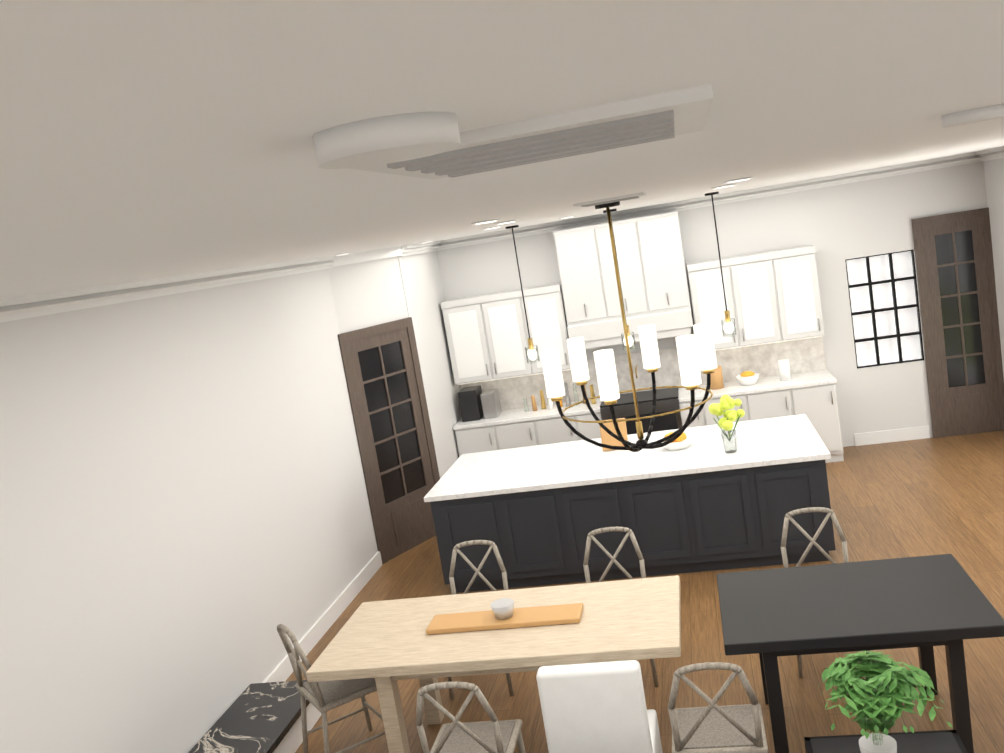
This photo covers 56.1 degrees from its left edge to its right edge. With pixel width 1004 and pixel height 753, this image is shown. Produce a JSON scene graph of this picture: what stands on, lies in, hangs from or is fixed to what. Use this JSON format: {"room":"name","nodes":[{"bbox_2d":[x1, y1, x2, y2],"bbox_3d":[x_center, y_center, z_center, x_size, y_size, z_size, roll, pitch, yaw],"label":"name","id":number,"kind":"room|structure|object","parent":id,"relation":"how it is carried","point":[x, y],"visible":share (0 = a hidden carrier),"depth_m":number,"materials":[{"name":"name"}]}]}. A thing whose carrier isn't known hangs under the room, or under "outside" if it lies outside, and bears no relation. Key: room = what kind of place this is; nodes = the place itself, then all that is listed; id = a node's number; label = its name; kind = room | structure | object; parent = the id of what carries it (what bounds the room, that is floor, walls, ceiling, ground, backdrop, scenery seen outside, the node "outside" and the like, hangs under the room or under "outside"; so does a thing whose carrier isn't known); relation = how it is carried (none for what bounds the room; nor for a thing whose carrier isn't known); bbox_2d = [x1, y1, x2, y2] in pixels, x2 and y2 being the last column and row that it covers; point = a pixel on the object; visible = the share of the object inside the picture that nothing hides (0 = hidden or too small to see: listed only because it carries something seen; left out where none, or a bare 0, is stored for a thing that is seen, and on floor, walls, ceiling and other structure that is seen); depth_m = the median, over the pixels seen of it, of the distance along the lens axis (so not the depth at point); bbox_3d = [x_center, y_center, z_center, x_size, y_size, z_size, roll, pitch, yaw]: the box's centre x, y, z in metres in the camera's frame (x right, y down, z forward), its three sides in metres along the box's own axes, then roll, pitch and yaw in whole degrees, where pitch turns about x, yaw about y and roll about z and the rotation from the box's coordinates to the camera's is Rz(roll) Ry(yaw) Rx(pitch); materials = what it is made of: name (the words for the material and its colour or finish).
{"room":"dining room","nodes":[
{"label":"dining room","id":0,"kind":"room"},
{"bbox_2d":[0,269,377,752],"bbox_3d":[-2.637,1.418,3.209,0.200,3.050,12.340,-8,8,12],"label":"wall","id":1,"kind":"structure","parent":0,"point":[186,526],"depth_m":5.79,"materials":[{"name":"white paint"}]},
{"bbox_2d":[263,551,382,682],"bbox_3d":[-2.280,2.808,3.490,0.020,0.140,12.140,-8,8,12],"label":"baseboard","id":2,"kind":"structure","parent":1,"relation":"attached to","point":[311,638],"depth_m":7.91,"materials":[{"name":"white wood"}]},
{"bbox_2d":[328,256,439,474],"bbox_3d":[-1.212,0.254,9.623,0.200,3.050,1.071,-3,10,37],"label":"wall","id":3,"kind":"structure","parent":0,"point":[368,293],"depth_m":9.39,"materials":[{"name":"white paint"}]},
{"bbox_2d":[338,317,439,563],"bbox_3d":[-1.077,0.620,9.556,0.040,2.310,1.051,-3,10,37],"label":"pantry door","id":4,"kind":"structure","parent":3,"relation":"in","point":[386,390],"depth_m":9.52,"materials":[{"name":"brown wood"}]},
{"bbox_2d":[398,251,461,478],"bbox_3d":[-0.796,0.027,10.720,0.200,3.050,1.570,-8,8,12],"label":"wall","id":5,"kind":"structure","parent":0,"point":[424,289],"depth_m":10.56,"materials":[{"name":"white paint"}]},
{"bbox_2d":[0,146,1003,322],"bbox_3d":[0.626,-0.679,3.607,6.524,0.110,14.600,-8,8,12],"label":"crown molding","id":6,"kind":"structure","parent":5,"relation":"attached to","point":[21,307],"depth_m":9.33,"materials":[{"name":"white paint"}]},
{"bbox_2d":[0,0,1003,298],"bbox_3d":[0.571,-0.786,3.598,7.000,0.120,15.000,-8,8,12],"label":"ceiling","id":7,"kind":"structure","parent":0,"point":[140,140],"depth_m":0.76,"materials":[{"name":"white paint"}]},
{"bbox_2d":[313,112,460,168],"bbox_3d":[-0.095,-0.195,0.781,0.119,0.024,0.119,-9,8,3],"label":"ceiling light","id":8,"kind":"object","parent":7,"relation":"attached to","point":[385,139],"depth_m":0.74,"materials":[{"name":"white plastic"}]},
{"bbox_2d":[471,218,502,224],"bbox_3d":[-0.081,-0.781,4.763,0.148,0.011,0.148,-9,8,3],"label":"recessed light","id":9,"kind":"object","parent":7,"relation":"in","point":[493,220],"depth_m":4.71,"materials":[{"name":"white"}]},
{"bbox_2d":[495,220,517,226],"bbox_3d":[0.028,-0.962,5.888,0.148,0.011,0.148,-9,8,3],"label":"recessed light","id":10,"kind":"object","parent":7,"relation":"in","point":[511,221],"depth_m":5.84,"materials":[{"name":"white"}]},
{"bbox_2d":[505,225,539,363],"bbox_3d":[0.188,-0.738,8.529,0.120,1.250,0.118,-9,8,0],"label":"pendant light","id":11,"kind":"object","parent":7,"relation":"hanging from","point":[532,354],"depth_m":8.57,"materials":[{"name":"black metal"}]},
{"bbox_2d":[348,84,712,178],"bbox_3d":[0.048,-0.262,1.062,0.360,0.017,0.360,-8,8,12],"label":"ceiling vent","id":12,"kind":"object","parent":7,"relation":"in","point":[664,116],"depth_m":0.95,"materials":[{"name":"white metal"}]},
{"bbox_2d":[573,192,645,206],"bbox_3d":[0.507,-0.822,4.399,0.320,0.017,0.320,-8,8,12],"label":"ceiling vent","id":13,"kind":"object","parent":7,"relation":"in","point":[631,196],"depth_m":4.26,"materials":[{"name":"white"}]},
{"bbox_2d":[603,209,635,350],"bbox_3d":[1.042,-0.852,8.350,0.120,1.250,0.118,-9,8,0],"label":"pendant light","id":14,"kind":"object","parent":7,"relation":"hanging from","point":[630,337],"depth_m":8.39,"materials":[{"name":"black metal"}]},
{"bbox_2d":[540,201,716,451],"bbox_3d":[0.701,-0.275,5.367,0.964,1.421,0.982,-8,8,12],"label":"chandelier","id":15,"kind":"object","parent":7,"relation":"hanging from","point":[696,352],"visible":1,"depth_m":5.37,"materials":[{"name":"black iron"},{"name":"brass"},{"name":"frosted glass"}]},
{"bbox_2d":[705,191,736,336],"bbox_3d":[1.897,-0.966,8.171,0.120,1.250,0.118,-9,8,0],"label":"pendant light","id":16,"kind":"object","parent":7,"relation":"hanging from","point":[728,327],"depth_m":8.21,"materials":[{"name":"black metal"}]},
{"bbox_2d":[711,184,735,188],"bbox_3d":[1.355,-1.161,5.761,0.148,0.011,0.148,-6,9,21],"label":"recessed light","id":17,"kind":"object","parent":7,"relation":"in","point":[717,187],"depth_m":5.72,"materials":[{"name":"white"}]},
{"bbox_2d":[719,176,753,186],"bbox_3d":[1.173,-0.973,4.671,0.148,0.011,0.148,-9,8,3],"label":"recessed light","id":18,"kind":"object","parent":7,"relation":"in","point":[746,178],"depth_m":4.62,"materials":[{"name":"white"}]},
{"bbox_2d":[941,104,1003,127],"bbox_3d":[0.983,-0.543,1.964,0.119,0.024,0.119,-9,8,3],"label":"smoke detector","id":19,"kind":"object","parent":7,"relation":"attached to","point":[986,113],"depth_m":1.92,"materials":[{"name":"white plastic"}]},
{"bbox_2d":[286,431,1003,752],"bbox_3d":[4.473,1.848,3.335,14.000,0.100,15.000,-8,8,12],"label":"floor","id":20,"kind":"structure","parent":0,"point":[920,497],"depth_m":6.84,"materials":[{"name":"brown wood"}]},
{"bbox_2d":[188,680,320,752],"bbox_3d":[-1.625,2.354,5.570,0.538,0.228,1.860,-8,8,12],"label":"side table","id":21,"kind":"object","parent":20,"relation":"on","point":[260,718],"visible":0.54,"depth_m":5.95,"materials":[{"name":"black stone"}]},
{"bbox_2d":[277,624,384,752],"bbox_3d":[-1.005,1.875,5.701,0.484,0.932,0.440,-14,9,-30],"label":"chair","id":22,"kind":"object","parent":20,"relation":"on","point":[323,697],"visible":0.73,"depth_m":5.61,"materials":[{"name":"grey wood"}]},
{"bbox_2d":[416,682,525,752],"bbox_3d":[-0.149,1.871,4.767,0.440,0.932,0.484,-8,8,12],"label":"dining chair","id":23,"kind":"object","parent":20,"relation":"on","point":[493,735],"visible":1,"depth_m":4.67,"materials":[{"name":"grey wood"}]},
{"bbox_2d":[453,423,496,456],"bbox_3d":[-0.198,0.966,11.228,0.471,0.880,0.664,-8,8,12],"label":"base cabinet","id":24,"kind":"object","parent":20,"relation":"on","point":[469,439],"depth_m":10.89,"materials":[{"name":"white wood"}]},
{"bbox_2d":[447,540,513,699],"bbox_3d":[-0.166,1.635,6.410,0.440,0.932,0.484,-8,8,12],"label":"dining chair","id":25,"kind":"object","parent":20,"relation":"on","point":[475,569],"visible":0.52,"depth_m":6.54,"materials":[{"name":"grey wood"}]},
{"bbox_2d":[306,575,680,752],"bbox_3d":[0.058,1.802,5.526,2.050,0.780,0.970,-8,8,12],"label":"dining table","id":26,"kind":"object","parent":20,"relation":"on","point":[386,644],"visible":0.94,"depth_m":5.27,"materials":[{"name":"brown wood"}]},
{"bbox_2d":[426,598,583,634],"bbox_3d":[0.010,1.363,5.453,0.900,0.111,0.220,-8,8,12],"label":"centrepiece","id":27,"kind":"object","parent":26,"relation":"on","point":[503,613],"visible":1,"depth_m":5.41,"materials":[{"name":"brown wood"}]},
{"bbox_2d":[493,419,536,449],"bbox_3d":[0.259,0.905,11.133,0.471,0.880,0.664,-8,8,12],"label":"base cabinet","id":28,"kind":"object","parent":20,"relation":"on","point":[523,433],"depth_m":10.79,"materials":[{"name":"white wood"}]},
{"bbox_2d":[533,415,580,444],"bbox_3d":[0.716,0.844,11.037,0.471,0.880,0.664,-8,8,12],"label":"base cabinet","id":29,"kind":"object","parent":20,"relation":"on","point":[552,430],"depth_m":10.70,"materials":[{"name":"white wood"}]},
{"bbox_2d":[577,411,616,439],"bbox_3d":[1.166,0.784,10.943,0.456,0.880,0.664,-8,8,12],"label":"base cabinet","id":30,"kind":"object","parent":20,"relation":"on","point":[589,430],"depth_m":10.62,"materials":[{"name":"white wood"}]},
{"bbox_2d":[536,660,661,752],"bbox_3d":[0.509,1.767,4.626,0.480,0.960,0.540,-8,8,12],"label":"dining chair","id":31,"kind":"object","parent":20,"relation":"on","point":[599,707],"visible":1,"depth_m":4.33,"materials":[{"name":"white fabric"}]},
{"bbox_2d":[583,527,658,686],"bbox_3d":[0.756,1.512,6.216,0.440,0.932,0.484,-8,8,12],"label":"dining chair","id":32,"kind":"object","parent":20,"relation":"on","point":[591,534],"visible":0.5,"depth_m":6.35,"materials":[{"name":"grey wood"}]},
{"bbox_2d":[430,459,835,592],"bbox_3d":[1.149,1.155,8.470,3.262,0.860,1.412,-8,8,12],"label":"kitchen island","id":33,"kind":"object","parent":20,"relation":"on","point":[726,492],"depth_m":7.77,"materials":[{"name":"grey wood"}]},
{"bbox_2d":[424,415,830,502],"bbox_3d":[1.083,0.712,8.411,3.330,0.045,1.480,-8,8,12],"label":"island countertop","id":34,"kind":"structure","parent":33,"relation":"on","point":[786,439],"depth_m":8.14,"materials":[{"name":"white stone"}]},
{"bbox_2d":[617,403,680,434],"bbox_3d":[1.655,0.719,10.840,0.770,0.880,0.664,-8,8,12],"label":"oven","id":35,"kind":"object","parent":20,"relation":"on","point":[665,422],"depth_m":10.45,"materials":[{"name":"black metal"}]},
{"bbox_2d":[597,388,680,410],"bbox_3d":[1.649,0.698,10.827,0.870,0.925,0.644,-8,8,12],"label":"cooktop","id":36,"kind":"object","parent":35,"relation":"on","point":[648,402],"depth_m":10.47,"materials":[{"name":"black"}]},
{"bbox_2d":[677,399,704,427],"bbox_3d":[2.095,0.660,10.748,0.456,0.880,0.664,-8,8,12],"label":"base cabinet","id":37,"kind":"object","parent":20,"relation":"on","point":[682,416],"depth_m":10.39,"materials":[{"name":"white wood"}]},
{"bbox_2d":[668,662,767,752],"bbox_3d":[1.039,1.709,4.539,0.440,0.932,0.484,-8,8,12],"label":"dining chair","id":38,"kind":"object","parent":20,"relation":"on","point":[712,727],"visible":1,"depth_m":4.39,"materials":[{"name":"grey wood"}]},
{"bbox_2d":[705,391,748,425],"bbox_3d":[2.545,0.600,10.654,0.471,0.880,0.664,-8,8,12],"label":"base cabinet","id":39,"kind":"object","parent":20,"relation":"on","point":[709,420],"depth_m":10.30,"materials":[{"name":"white wood"}]},
{"bbox_2d":[749,387,796,420],"bbox_3d":[3.002,0.539,10.558,0.471,0.880,0.664,-8,8,12],"label":"base cabinet","id":40,"kind":"object","parent":20,"relation":"on","point":[779,403],"depth_m":10.22,"materials":[{"name":"white wood"}]},
{"bbox_2d":[793,383,843,462],"bbox_3d":[3.460,0.478,10.462,0.471,0.880,0.664,-8,8,12],"label":"base cabinet","id":41,"kind":"object","parent":20,"relation":"on","point":[819,401],"depth_m":10.14,"materials":[{"name":"white wood"}]},
{"bbox_2d":[453,371,836,426],"bbox_3d":[1.556,0.259,10.785,4.260,0.065,0.650,-8,8,12],"label":"countertop","id":42,"kind":"structure","parent":41,"relation":"on","point":[803,378],"depth_m":10.68,"materials":[{"name":"white stone"}]},
{"bbox_2d":[458,383,488,422],"bbox_3d":[-0.359,0.321,11.195,0.220,0.359,0.330,-8,8,12],"label":"coffee maker","id":43,"kind":"object","parent":42,"relation":"on","point":[471,398],"depth_m":11.04,"materials":[{"name":"black plastic"}]},
{"bbox_2d":[781,507,869,677],"bbox_3d":[2.018,1.344,5.952,0.440,0.932,0.484,-8,8,12],"label":"dining chair","id":44,"kind":"object","parent":20,"relation":"on","point":[790,514],"visible":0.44,"depth_m":6.09,"materials":[{"name":"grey wood"}]},
{"bbox_2d":[716,554,1003,752],"bbox_3d":[1.912,1.560,5.139,1.330,0.770,0.970,-8,8,12],"label":"dining table","id":45,"kind":"object","parent":20,"relation":"on","point":[924,604],"visible":0.98,"depth_m":4.88,"materials":[{"name":"black paint"}]},
{"bbox_2d":[804,650,967,752],"bbox_3d":[1.658,1.652,3.989,0.660,0.998,0.660,-8,8,12],"label":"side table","id":46,"kind":"object","parent":20,"relation":"on","point":[883,687],"visible":1,"depth_m":3.91,"materials":[{"name":"green plant"}]},
{"bbox_2d":[436,161,986,446],"bbox_3d":[2.061,-0.484,11.012,6.800,3.050,0.200,-8,8,12],"label":"wall","id":47,"kind":"structure","parent":0,"point":[836,226],"depth_m":10.56,"materials":[{"name":"white paint"}]},
{"bbox_2d":[441,289,532,386],"bbox_3d":[-0.150,-0.470,11.122,0.940,0.980,0.364,-8,8,12],"label":"upper cabinet","id":48,"kind":"object","parent":47,"relation":"attached to","point":[487,340],"depth_m":10.95,"materials":[{"name":"white wood"}]},
{"bbox_2d":[521,283,570,374],"bbox_3d":[0.534,-0.561,10.979,0.470,0.980,0.364,-8,8,12],"label":"upper cabinet","id":49,"kind":"object","parent":47,"relation":"attached to","point":[545,317],"depth_m":10.79,"materials":[{"name":"white wood"}]},
{"bbox_2d":[553,225,612,342],"bbox_3d":[0.929,-1.059,10.789,0.463,1.280,0.420,-8,8,12],"label":"upper cabinet","id":50,"kind":"object","parent":47,"relation":"attached to","point":[579,264],"depth_m":10.62,"materials":[{"name":"white wood"}]},
{"bbox_2d":[593,218,652,338],"bbox_3d":[1.379,-1.119,10.695,0.464,1.280,0.420,-8,8,12],"label":"upper cabinet","id":51,"kind":"object","parent":47,"relation":"attached to","point":[627,241],"depth_m":10.52,"materials":[{"name":"white wood"}]},
{"bbox_2d":[637,211,692,334],"bbox_3d":[1.829,-1.179,10.601,0.463,1.280,0.420,-8,8,12],"label":"upper cabinet","id":52,"kind":"object","parent":47,"relation":"attached to","point":[662,255],"depth_m":10.43,"materials":[{"name":"white wood"}]},
{"bbox_2d":[685,251,784,350],"bbox_3d":[2.590,-0.836,10.548,0.907,0.980,0.364,-8,8,12],"label":"upper cabinet","id":53,"kind":"object","parent":47,"relation":"attached to","point":[750,281],"depth_m":10.37,"materials":[{"name":"white wood"}]},
{"bbox_2d":[773,245,824,342],"bbox_3d":[3.250,-0.924,10.410,0.453,0.980,0.364,-8,8,12],"label":"upper cabinet","id":54,"kind":"object","parent":47,"relation":"attached to","point":[798,291],"depth_m":10.24,"materials":[{"name":"white wood"}]},
{"bbox_2d":[845,250,923,368],"bbox_3d":[4.268,-0.753,10.553,0.750,1.270,0.142,-8,8,12],"label":"window","id":55,"kind":"structure","parent":47,"relation":"in","point":[884,304],"depth_m":10.58,"materials":[{"name":"black metal"}]},
{"bbox_2d":[854,425,929,445],"bbox_3d":[4.409,0.672,10.665,0.800,0.140,0.020,-8,8,12],"label":"baseboard","id":56,"kind":"structure","parent":47,"relation":"attached to","point":[921,432],"depth_m":10.65,"materials":[{"name":"white wood"}]},
{"bbox_2d":[911,207,1003,437],"bbox_3d":[5.026,-0.560,10.311,0.800,2.450,0.040,-8,8,12],"label":"kitchen door","id":57,"kind":"structure","parent":47,"relation":"in","point":[958,304],"depth_m":10.30,"materials":[{"name":"brown wood"}]},
{"bbox_2d":[733,371,760,386],"bbox_3d":[2.755,0.037,10.549,0.260,0.100,0.260,-8,8,12],"label":"fruit bowl","id":58,"kind":"object","parent":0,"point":[751,378],"depth_m":10.48,"materials":[{"name":"white ceramic"}]},
{"bbox_2d":[983,158,1003,376],"bbox_3d":[4.125,0.322,3.132,0.200,3.050,15.000,-8,8,12],"label":"wall","id":59,"kind":"structure","parent":0,"point":[994,176],"depth_m":9.90,"materials":[{"name":"white paint"}]}
]}

